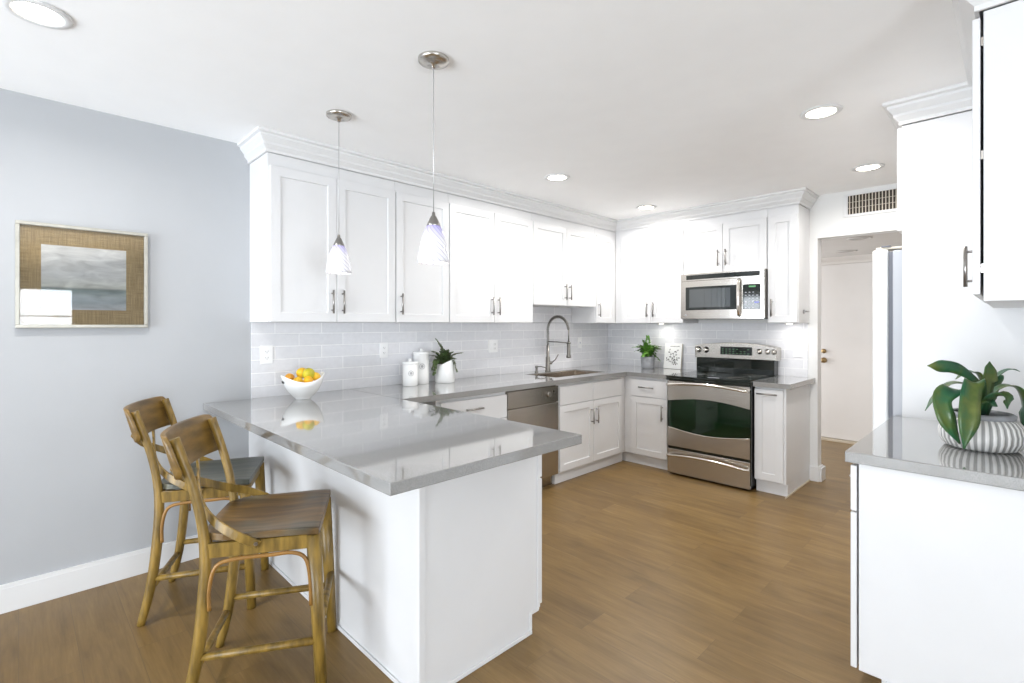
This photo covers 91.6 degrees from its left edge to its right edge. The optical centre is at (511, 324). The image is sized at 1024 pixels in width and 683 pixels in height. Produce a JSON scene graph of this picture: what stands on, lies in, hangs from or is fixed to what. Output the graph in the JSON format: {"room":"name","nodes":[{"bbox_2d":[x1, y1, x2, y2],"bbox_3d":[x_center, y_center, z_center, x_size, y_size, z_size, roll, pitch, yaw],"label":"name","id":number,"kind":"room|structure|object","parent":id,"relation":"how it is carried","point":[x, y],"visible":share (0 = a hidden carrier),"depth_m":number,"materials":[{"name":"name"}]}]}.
{"room":"kitchen","nodes":[
{"label":"kitchen","id":0,"kind":"room"},
{"bbox_2d":[0,88,599,584],"bbox_3d":[-1.900,0.126,3.012,8.733,2.521,0.100,0,0,-45],"label":"wall","id":1,"kind":"structure","parent":0,"point":[76,487],"depth_m":2.69,"materials":[{"name":"grey paint"}]},
{"bbox_2d":[15,220,147,327],"bbox_3d":[-2.220,-0.244,2.601,0.525,0.524,0.034,0,0,-45],"label":"framed picture","id":2,"kind":"object","parent":1,"relation":"attached to","point":[67,276],"visible":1,"depth_m":2.58,"materials":[{"name":"fabric"}]},
{"bbox_2d":[41,244,125,310],"bbox_3d":[-2.224,-0.238,2.603,0.338,0.325,0.002,0,0,-45],"label":"painting","id":3,"kind":"object","parent":2,"relation":"attached to","point":[74,277],"depth_m":2.60,"materials":[{"name":"paper"}]},
{"bbox_2d":[0,534,226,613],"bbox_3d":[-3.275,1.319,1.570,4.530,0.135,0.017,0,0,-45],"label":"baseboard","id":4,"kind":"structure","parent":1,"relation":"attached to","point":[19,594],"depth_m":2.59,"materials":[{"name":"paint"}]},
{"bbox_2d":[250,152,394,322],"bbox_3d":[-1.230,-0.517,3.341,0.859,1.007,0.372,0,0,-45],"label":"upper cabinet","id":5,"kind":"object","parent":1,"relation":"attached to","point":[299,208],"visible":0.96,"depth_m":3.16,"materials":[{"name":"paint"}]},
{"bbox_2d":[394,181,448,322],"bbox_3d":[-0.755,-0.517,3.811,0.475,1.007,0.372,0,0,-45],"label":"upper cabinet","id":6,"kind":"object","parent":1,"relation":"attached to","point":[421,290],"visible":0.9,"depth_m":3.68,"materials":[{"name":"paint"}]},
{"bbox_2d":[251,307,607,398],"bbox_3d":[-0.250,0.146,4.567,3.958,0.652,0.009,0,0,-45],"label":"tile backsplash","id":7,"kind":"structure","parent":1,"relation":"attached to","point":[348,354],"depth_m":3.93,"materials":[{"name":"white tile"}]},
{"bbox_2d":[261,345,272,363],"bbox_3d":[-1.586,0.196,3.232,0.074,0.118,0.009,0,0,-45],"label":"power outlet","id":8,"kind":"object","parent":7,"relation":"attached to","point":[266,351],"visible":1,"depth_m":3.23,"materials":[{"name":"white plastic"}]},
{"bbox_2d":[380,342,387,357],"bbox_3d":[-0.980,0.197,3.832,0.070,0.116,0.009,0,0,-45],"label":"power outlet","id":9,"kind":"object","parent":7,"relation":"attached to","point":[383,346],"visible":1,"depth_m":3.83,"materials":[{"name":"white plastic"}]},
{"bbox_2d":[488,340,497,352],"bbox_3d":[-0.170,0.201,4.633,0.118,0.118,0.010,0,0,-45],"label":"light switch","id":10,"kind":"object","parent":7,"relation":"attached to","point":[492,344],"visible":1,"depth_m":4.63,"materials":[{"name":"white plastic"}]},
{"bbox_2d":[578,338,581,347],"bbox_3d":[0.766,0.206,5.554,0.072,0.118,0.016,0,0,-45],"label":"light switch","id":11,"kind":"object","parent":7,"relation":"attached to","point":[579,339],"visible":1,"depth_m":5.55,"materials":[{"name":"white plastic"}]},
{"bbox_2d":[448,194,532,322],"bbox_3d":[-0.245,-0.517,4.315,0.956,1.007,0.372,0,0,-45],"label":"upper cabinet","id":12,"kind":"object","parent":1,"relation":"attached to","point":[491,245],"visible":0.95,"depth_m":4.17,"materials":[{"name":"paint"}]},
{"bbox_2d":[237,126,818,231],"bbox_3d":[0.309,-1.077,4.325,4.601,0.114,1.724,0,0,-18],"label":"trim","id":13,"kind":"structure","parent":1,"relation":"attached to","point":[261,140],"depth_m":4.01,"materials":[{"name":"paint"}]},
{"bbox_2d":[532,213,595,307],"bbox_3d":[0.440,-0.601,4.993,0.970,0.840,0.372,0,0,-45],"label":"upper cabinet","id":14,"kind":"object","parent":1,"relation":"attached to","point":[564,252],"visible":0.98,"depth_m":4.85,"materials":[{"name":"paint"}]},
{"bbox_2d":[571,228,615,322],"bbox_3d":[1.035,-0.517,5.581,0.702,1.007,0.372,0,0,-45],"label":"upper cabinet","id":15,"kind":"object","parent":1,"relation":"attached to","point":[604,311],"visible":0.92,"depth_m":5.36,"materials":[{"name":"paint"}]},
{"bbox_2d":[0,440,881,682],"bbox_3d":[1.418,1.436,0.949,10.750,0.100,7.700,0,0,-45],"label":"floor","id":16,"kind":"structure","parent":0,"point":[650,574],"depth_m":2.42,"materials":[{"name":"brown wood"}]},
{"bbox_2d":[123,396,268,626],"bbox_3d":[-1.591,0.887,2.551,0.581,1.004,0.472,0,0,-18],"label":"counter stool","id":17,"kind":"object","parent":16,"relation":"on","point":[144,416],"visible":0.73,"depth_m":2.42,"materials":[{"name":"brown wood"}]},
{"bbox_2d":[160,414,336,682],"bbox_3d":[-1.023,0.887,1.996,0.581,1.004,0.472,0,0,-15],"label":"counter stool","id":18,"kind":"object","parent":16,"relation":"on","point":[263,522],"visible":1,"depth_m":1.86,"materials":[{"name":"brown wood"}]},
{"bbox_2d":[249,431,541,682],"bbox_3d":[-0.750,0.950,2.735,0.717,0.872,1.907,0,0,-45],"label":"base cabinet","id":19,"kind":"object","parent":16,"relation":"on","point":[434,583],"visible":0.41,"depth_m":2.04,"materials":[{"name":"paint"}]},
{"bbox_2d":[203,389,581,495],"bbox_3d":[-0.773,0.492,2.564,0.934,0.040,2.119,0,0,-45],"label":"countertop","id":20,"kind":"structure","parent":19,"relation":"on","point":[391,446],"depth_m":2.14,"materials":[{"name":"grey stone"}]},
{"bbox_2d":[281,371,324,399],"bbox_3d":[-1.324,0.389,3.166,0.260,0.166,0.260,0,0,0],"label":"fruit bowl","id":21,"kind":"object","parent":20,"relation":"on","point":[298,390],"visible":0.94,"depth_m":3.08,"materials":[{"name":"white ceramic"}]},
{"bbox_2d":[285,373,294,379],"bbox_3d":[-1.404,0.340,3.156,0.059,0.061,0.064,0,0,-2],"label":"orange","id":22,"kind":"object","parent":21,"relation":"in","point":[289,375],"visible":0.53,"depth_m":3.13,"materials":[{"name":"orange food"}]},
{"bbox_2d":[293,377,303,381],"bbox_3d":[-1.328,0.352,3.107,0.057,0.055,0.053,0,0,-45],"label":"lemon","id":23,"kind":"object","parent":21,"relation":"in","point":[298,379],"visible":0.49,"depth_m":3.09,"materials":[{"name":"yellow food"}]},
{"bbox_2d":[296,368,304,377],"bbox_3d":[-1.336,0.309,3.178,0.066,0.068,0.066,0,0,-26],"label":"lemon","id":24,"kind":"object","parent":21,"relation":"in","point":[299,371],"visible":0.52,"depth_m":3.15,"materials":[{"name":"yellow food"}]},
{"bbox_2d":[302,368,314,377],"bbox_3d":[-1.280,0.312,3.148,0.072,0.074,0.071,0,0,-45],"label":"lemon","id":25,"kind":"object","parent":21,"relation":"in","point":[310,372],"visible":0.88,"depth_m":3.12,"materials":[{"name":"yellow food"}]},
{"bbox_2d":[304,376,312,381],"bbox_3d":[-1.266,0.350,3.108,0.053,0.056,0.055,0,0,25],"label":"lemon","id":26,"kind":"object","parent":21,"relation":"in","point":[308,378],"visible":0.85,"depth_m":3.09,"materials":[{"name":"yellow food"}]},
{"bbox_2d":[313,372,320,380],"bbox_3d":[-1.244,0.332,3.172,0.055,0.058,0.053,0,0,-45],"label":"lemon","id":27,"kind":"object","parent":21,"relation":"in","point":[317,375],"visible":0.64,"depth_m":3.15,"materials":[{"name":"yellow food"}]},
{"bbox_2d":[423,392,506,419],"bbox_3d":[-0.489,0.950,3.838,0.661,0.872,0.706,0,0,-45],"label":"base cabinet","id":28,"kind":"object","parent":16,"relation":"on","point":[494,405],"visible":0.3,"depth_m":3.66,"materials":[{"name":"paint"}]},
{"bbox_2d":[351,364,696,402],"bbox_3d":[0.386,0.492,4.398,3.290,0.040,1.141,0,0,-45],"label":"countertop","id":29,"kind":"structure","parent":28,"relation":"on","point":[481,385],"depth_m":4.05,"materials":[{"name":"grey stone"}]},
{"bbox_2d":[402,358,417,385],"bbox_3d":[-0.783,0.367,3.856,0.124,0.210,0.124,0,0,-45],"label":"canister","id":30,"kind":"object","parent":29,"relation":"on","point":[409,368],"visible":1,"depth_m":3.81,"materials":[{"name":"white ceramic"}]},
{"bbox_2d":[413,348,429,383],"bbox_3d":[-0.721,0.332,3.988,0.133,0.280,0.133,0,0,-45],"label":"canister","id":31,"kind":"object","parent":29,"relation":"on","point":[422,357],"visible":0.92,"depth_m":3.93,"materials":[{"name":"white ceramic"}]},
{"bbox_2d":[429,338,462,382],"bbox_3d":[-0.546,0.291,4.064,0.289,0.361,0.175,0,0,-19],"label":"potted plant","id":32,"kind":"object","parent":29,"relation":"on","point":[445,372],"visible":1,"depth_m":4.01,"materials":[{"name":"white ceramic"}]},
{"bbox_2d":[535,366,546,372],"bbox_3d":[0.289,0.438,4.889,0.118,0.068,0.035,0,0,12],"label":"soap dispenser","id":33,"kind":"object","parent":29,"relation":"on","point":[536,367],"visible":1,"depth_m":4.88,"materials":[{"name":"metal"}]},
{"bbox_2d":[545,315,570,370],"bbox_3d":[0.474,0.190,4.963,0.114,0.565,0.304,0,0,-45],"label":"kitchen faucet","id":34,"kind":"object","parent":29,"relation":"on","point":[548,362],"visible":1,"depth_m":5.00,"materials":[{"name":"metal"}]},
{"bbox_2d":[532,370,599,376],"bbox_3d":[0.533,0.571,4.837,0.759,0.182,0.384,0,0,-45],"label":"sink","id":35,"kind":"object","parent":29,"relation":"in","point":[572,372],"visible":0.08,"depth_m":5.09,"materials":[{"name":"metal"}]},
{"bbox_2d":[631,335,660,368],"bbox_3d":[1.467,0.293,5.342,0.305,0.359,0.270,0,0,-45],"label":"potted fern","id":36,"kind":"object","parent":29,"relation":"on","point":[647,358],"visible":1,"depth_m":5.30,"materials":[{"name":"plant"}]},
{"bbox_2d":[641,356,654,368],"bbox_3d":[1.464,0.408,5.346,0.148,0.128,0.148,0,0,-45],"label":"pot","id":37,"kind":"object","parent":36,"relation":"attached to","point":[647,362],"depth_m":5.29,"materials":[{"name":"ceramic"}]},
{"bbox_2d":[663,343,682,368],"bbox_3d":[1.726,0.337,5.310,0.066,0.272,0.195,0,0,-45],"label":"book","id":38,"kind":"object","parent":29,"relation":"on","point":[673,354],"visible":1,"depth_m":5.29,"materials":[{"name":"white paper"}]},
{"bbox_2d":[505,385,557,486],"bbox_3d":[-0.029,0.952,4.285,0.610,0.867,0.660,0,0,-45],"label":"dishwasher","id":39,"kind":"object","parent":16,"relation":"on","point":[538,406],"visible":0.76,"depth_m":4.12,"materials":[{"name":"silver metal"}]},
{"bbox_2d":[552,376,624,483],"bbox_3d":[0.564,0.950,4.879,1.057,0.872,0.706,0,0,-45],"label":"base cabinet","id":40,"kind":"object","parent":16,"relation":"on","point":[594,410],"visible":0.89,"depth_m":4.62,"materials":[{"name":"paint"}]},
{"bbox_2d":[622,376,667,469],"bbox_3d":[1.510,0.950,5.097,0.706,0.872,0.529,0,0,-45],"label":"base cabinet","id":41,"kind":"object","parent":16,"relation":"on","point":[646,402],"visible":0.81,"depth_m":4.86,"materials":[{"name":"paint"}]},
{"bbox_2d":[666,342,780,489],"bbox_3d":[1.940,0.780,4.586,0.772,1.211,0.769,0,0,-45],"label":"range","id":42,"kind":"object","parent":16,"relation":"on","point":[710,428],"visible":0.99,"depth_m":4.42,"materials":[{"name":"silver metal"}]},
{"bbox_2d":[666,371,775,386],"bbox_3d":[1.935,0.493,4.591,0.652,0.043,0.752,0,0,-45],"label":"cooktop","id":43,"kind":"object","parent":42,"relation":"in","point":[721,378],"depth_m":4.51,"materials":[{"name":"black glass"}]},
{"bbox_2d":[754,384,809,498],"bbox_3d":[2.326,0.950,4.271,0.704,0.872,0.245,0,0,-45],"label":"base cabinet","id":44,"kind":"object","parent":16,"relation":"on","point":[781,416],"visible":0.89,"depth_m":4.09,"materials":[{"name":"paint"}]},
{"bbox_2d":[753,376,814,389],"bbox_3d":[2.342,0.492,4.262,0.699,0.040,0.282,0,0,-45],"label":"countertop","id":45,"kind":"structure","parent":44,"relation":"on","point":[779,382],"depth_m":4.13,"materials":[{"name":"grey stone"}]},
{"bbox_2d":[873,245,901,429],"bbox_3d":[2.487,0.484,2.723,0.851,1.802,0.810,0,0,-45],"label":"refrigerator","id":46,"kind":"object","parent":16,"relation":"on","point":[887,265],"visible":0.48,"depth_m":2.63,"materials":[{"name":"white metal"}]},
{"bbox_2d":[849,463,1023,682],"bbox_3d":[1.844,0.950,1.983,0.983,0.872,0.717,0,0,-45],"label":"base cabinet","id":47,"kind":"object","parent":16,"relation":"on","point":[937,563],"visible":0.81,"depth_m":1.70,"materials":[{"name":"paint"}]},
{"bbox_2d":[845,416,1023,490],"bbox_3d":[1.852,0.492,1.973,1.029,0.040,0.694,0,0,-45],"label":"countertop","id":48,"kind":"structure","parent":47,"relation":"on","point":[906,444],"depth_m":1.79,"materials":[{"name":"grey stone"}]},
{"bbox_2d":[925,360,1023,453],"bbox_3d":[1.746,0.302,1.878,0.496,0.339,0.252,0,0,-31],"label":"potted plant","id":49,"kind":"object","parent":48,"relation":"on","point":[974,426],"visible":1,"depth_m":1.81,"materials":[{"name":"green plant"}]},
{"bbox_2d":[897,110,1023,422],"bbox_3d":[2.542,0.184,2.667,0.925,2.403,0.709,0,0,-45],"label":"tall cabinet","id":50,"kind":"object","parent":16,"relation":"on","point":[942,319],"visible":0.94,"depth_m":2.45,"materials":[{"name":"paint"}]},
{"bbox_2d":[0,0,1017,219],"bbox_3d":[0.736,-1.185,0.275,8.833,0.100,7.700,0,0,-45],"label":"ceiling","id":51,"kind":"structure","parent":0,"point":[668,105],"depth_m":2.29,"materials":[{"name":"paint"}]},
{"bbox_2d":[0,0,73,28],"bbox_3d":[-1.719,-1.129,1.810,0.196,0.009,0.196,0,0,-45],"label":"recessed light","id":52,"kind":"object","parent":51,"relation":"in","point":[36,12],"visible":1,"depth_m":1.81,"materials":[{"name":"paint"}]},
{"bbox_2d":[326,109,351,274],"bbox_3d":[-0.930,-0.705,2.688,0.134,0.858,0.134,0,0,-45],"label":"pendant lamp","id":53,"kind":"object","parent":51,"relation":"hanging from","point":[338,262],"visible":1,"depth_m":2.65,"materials":[{"name":"white glass"}]},
{"bbox_2d":[418,51,448,264],"bbox_3d":[-0.331,-0.698,2.126,0.134,0.872,0.134,0,0,-45],"label":"pendant lamp","id":54,"kind":"object","parent":51,"relation":"hanging from","point":[433,250],"visible":1,"depth_m":2.09,"materials":[{"name":"white glass"}]},
{"bbox_2d":[544,173,569,181],"bbox_3d":[0.352,-1.129,3.835,0.196,0.009,0.196,0,0,-45],"label":"recessed light","id":55,"kind":"object","parent":51,"relation":"in","point":[556,177],"visible":1,"depth_m":3.83,"materials":[{"name":"paint"}]},
{"bbox_2d":[636,205,655,209],"bbox_3d":[1.302,-1.129,4.815,0.196,0.009,0.196,0,0,-45],"label":"recessed light","id":56,"kind":"object","parent":51,"relation":"in","point":[642,207],"visible":1,"depth_m":4.81,"materials":[{"name":"paint"}]},
{"bbox_2d":[800,104,842,119],"bbox_3d":[1.651,-1.129,2.656,0.196,0.009,0.196,0,0,-45],"label":"recessed light","id":57,"kind":"object","parent":51,"relation":"in","point":[827,110],"visible":1,"depth_m":2.65,"materials":[{"name":"paint"}]},
{"bbox_2d":[852,163,884,171],"bbox_3d":[2.570,-1.129,3.592,0.196,0.009,0.196,0,0,-45],"label":"recessed light","id":58,"kind":"object","parent":51,"relation":"in","point":[872,166],"visible":1,"depth_m":3.58,"materials":[{"name":"paint"}]},
{"bbox_2d":[882,0,1013,129],"bbox_3d":[2.028,-1.077,2.368,0.403,0.114,2.119,0,0,27],"label":"trim","id":59,"kind":"structure","parent":51,"relation":"attached to","point":[956,98],"depth_m":2.38,"materials":[{"name":"paint"}]},
{"bbox_2d":[608,183,897,466],"bbox_3d":[2.489,0.126,4.698,0.120,2.521,3.675,0,0,-45],"label":"wall","id":60,"kind":"structure","parent":0,"point":[826,220],"depth_m":4.40,"materials":[{"name":"white paint"}]},
{"bbox_2d":[616,222,697,322],"bbox_3d":[1.527,-0.517,5.319,0.372,1.007,0.797,0,0,-45],"label":"upper cabinet","id":61,"kind":"object","parent":60,"relation":"attached to","point":[649,260],"visible":0.96,"depth_m":5.19,"materials":[{"name":"paint"}]},
{"bbox_2d":[608,323,807,376],"bbox_3d":[1.902,0.230,5.199,0.009,0.484,2.116,0,0,-45],"label":"tile backsplash","id":62,"kind":"structure","parent":60,"relation":"attached to","point":[621,336],"depth_m":5.16,"materials":[{"name":"white tile"}]},
{"bbox_2d":[684,209,767,274],"bbox_3d":[2.081,-0.755,4.759,0.372,0.532,0.776,0,0,-45],"label":"upper cabinet","id":63,"kind":"object","parent":60,"relation":"attached to","point":[739,241],"visible":0.88,"depth_m":4.63,"materials":[{"name":"paint"}]},
{"bbox_2d":[681,269,767,318],"bbox_3d":[2.041,-0.269,4.720,0.464,0.434,0.769,0,0,-45],"label":"microwave","id":64,"kind":"object","parent":63,"relation":"attached to","point":[738,294],"visible":1,"depth_m":4.55,"materials":[{"name":"silver metal"}]},
{"bbox_2d":[768,204,808,322],"bbox_3d":[2.440,-0.517,4.396,0.372,1.007,0.243,0,0,-45],"label":"upper cabinet","id":65,"kind":"object","parent":60,"relation":"attached to","point":[788,226],"visible":1,"depth_m":4.30,"materials":[{"name":"paint"}]},
{"bbox_2d":[809,464,824,481],"bbox_3d":[2.732,1.321,4.451,0.151,0.130,0.094,0,0,-45],"label":"baseboard","id":66,"kind":"structure","parent":60,"relation":"attached to","point":[817,474],"depth_m":4.40,"materials":[{"name":"paint"}]},
{"bbox_2d":[843,186,896,217],"bbox_3d":[3.024,-1.008,4.064,0.010,0.199,0.536,0,0,-45],"label":"air vent","id":67,"kind":"object","parent":60,"relation":"in","point":[883,200],"visible":0.6,"depth_m":4.12,"materials":[{"name":"metal"}]},
{"bbox_2d":[821,254,872,441],"bbox_3d":[3.930,0.236,5.981,0.100,2.300,3.475,0,0,-45],"label":"wall","id":68,"kind":"structure","parent":0,"point":[865,256],"depth_m":5.88,"materials":[{"name":"paint"}]},
{"bbox_2d":[821,437,856,443],"bbox_3d":[3.839,1.375,5.937,0.089,0.022,0.910,0,0,-45],"label":"trim","id":69,"kind":"structure","parent":68,"relation":"attached to","point":[822,438],"depth_m":5.88,"materials":[{"name":"beige wood"}]},
{"bbox_2d":[821,262,872,440],"bbox_3d":[3.836,0.321,5.935,0.096,2.070,0.910,0,0,-45],"label":"door","id":70,"kind":"structure","parent":68,"relation":"in","point":[846,289],"depth_m":5.86,"materials":[{"name":"paint"}]},
{"bbox_2d":[821,258,872,265],"bbox_3d":[3.850,0.316,5.976,0.019,2.140,1.070,0,0,-45],"label":"trim","id":71,"kind":"structure","parent":68,"relation":"attached to","point":[871,259],"depth_m":5.86,"materials":[{"name":"paint"}]},
{"bbox_2d":[821,232,901,257],"bbox_3d":[3.284,-0.861,5.343,1.917,0.105,3.475,0,0,-45],"label":"ceiling","id":72,"kind":"structure","parent":0,"point":[829,247],"depth_m":5.04,"materials":[{"name":"paint"}]},
{"bbox_2d":[835,250,856,252],"bbox_3d":[3.699,-0.804,5.504,0.208,0.008,0.208,0,0,-45],"label":"recessed light","id":73,"kind":"object","parent":72,"relation":"in","point":[843,251],"visible":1,"depth_m":5.50,"materials":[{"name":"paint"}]},
{"bbox_2d":[846,236,872,240],"bbox_3d":[3.259,-0.804,4.668,0.208,0.008,0.208,0,0,-45],"label":"recessed light","id":74,"kind":"object","parent":72,"relation":"in","point":[862,237],"visible":1,"depth_m":4.66,"materials":[{"name":"paint"}]},
{"bbox_3d":[4.790,0.126,1.699,4.800,2.521,3.825,0,0,-45],"label":"wall","id":75,"kind":"structure","parent":0,"visible":0},
{"bbox_2d":[963,0,1023,307],"bbox_3d":[1.976,-0.547,1.876,0.987,0.942,0.381,0,0,-45],"label":"upper cabinet","id":76,"kind":"object","parent":75,"relation":"attached to","point":[997,251],"visible":1,"depth_m":1.60,"materials":[{"name":"paint"}]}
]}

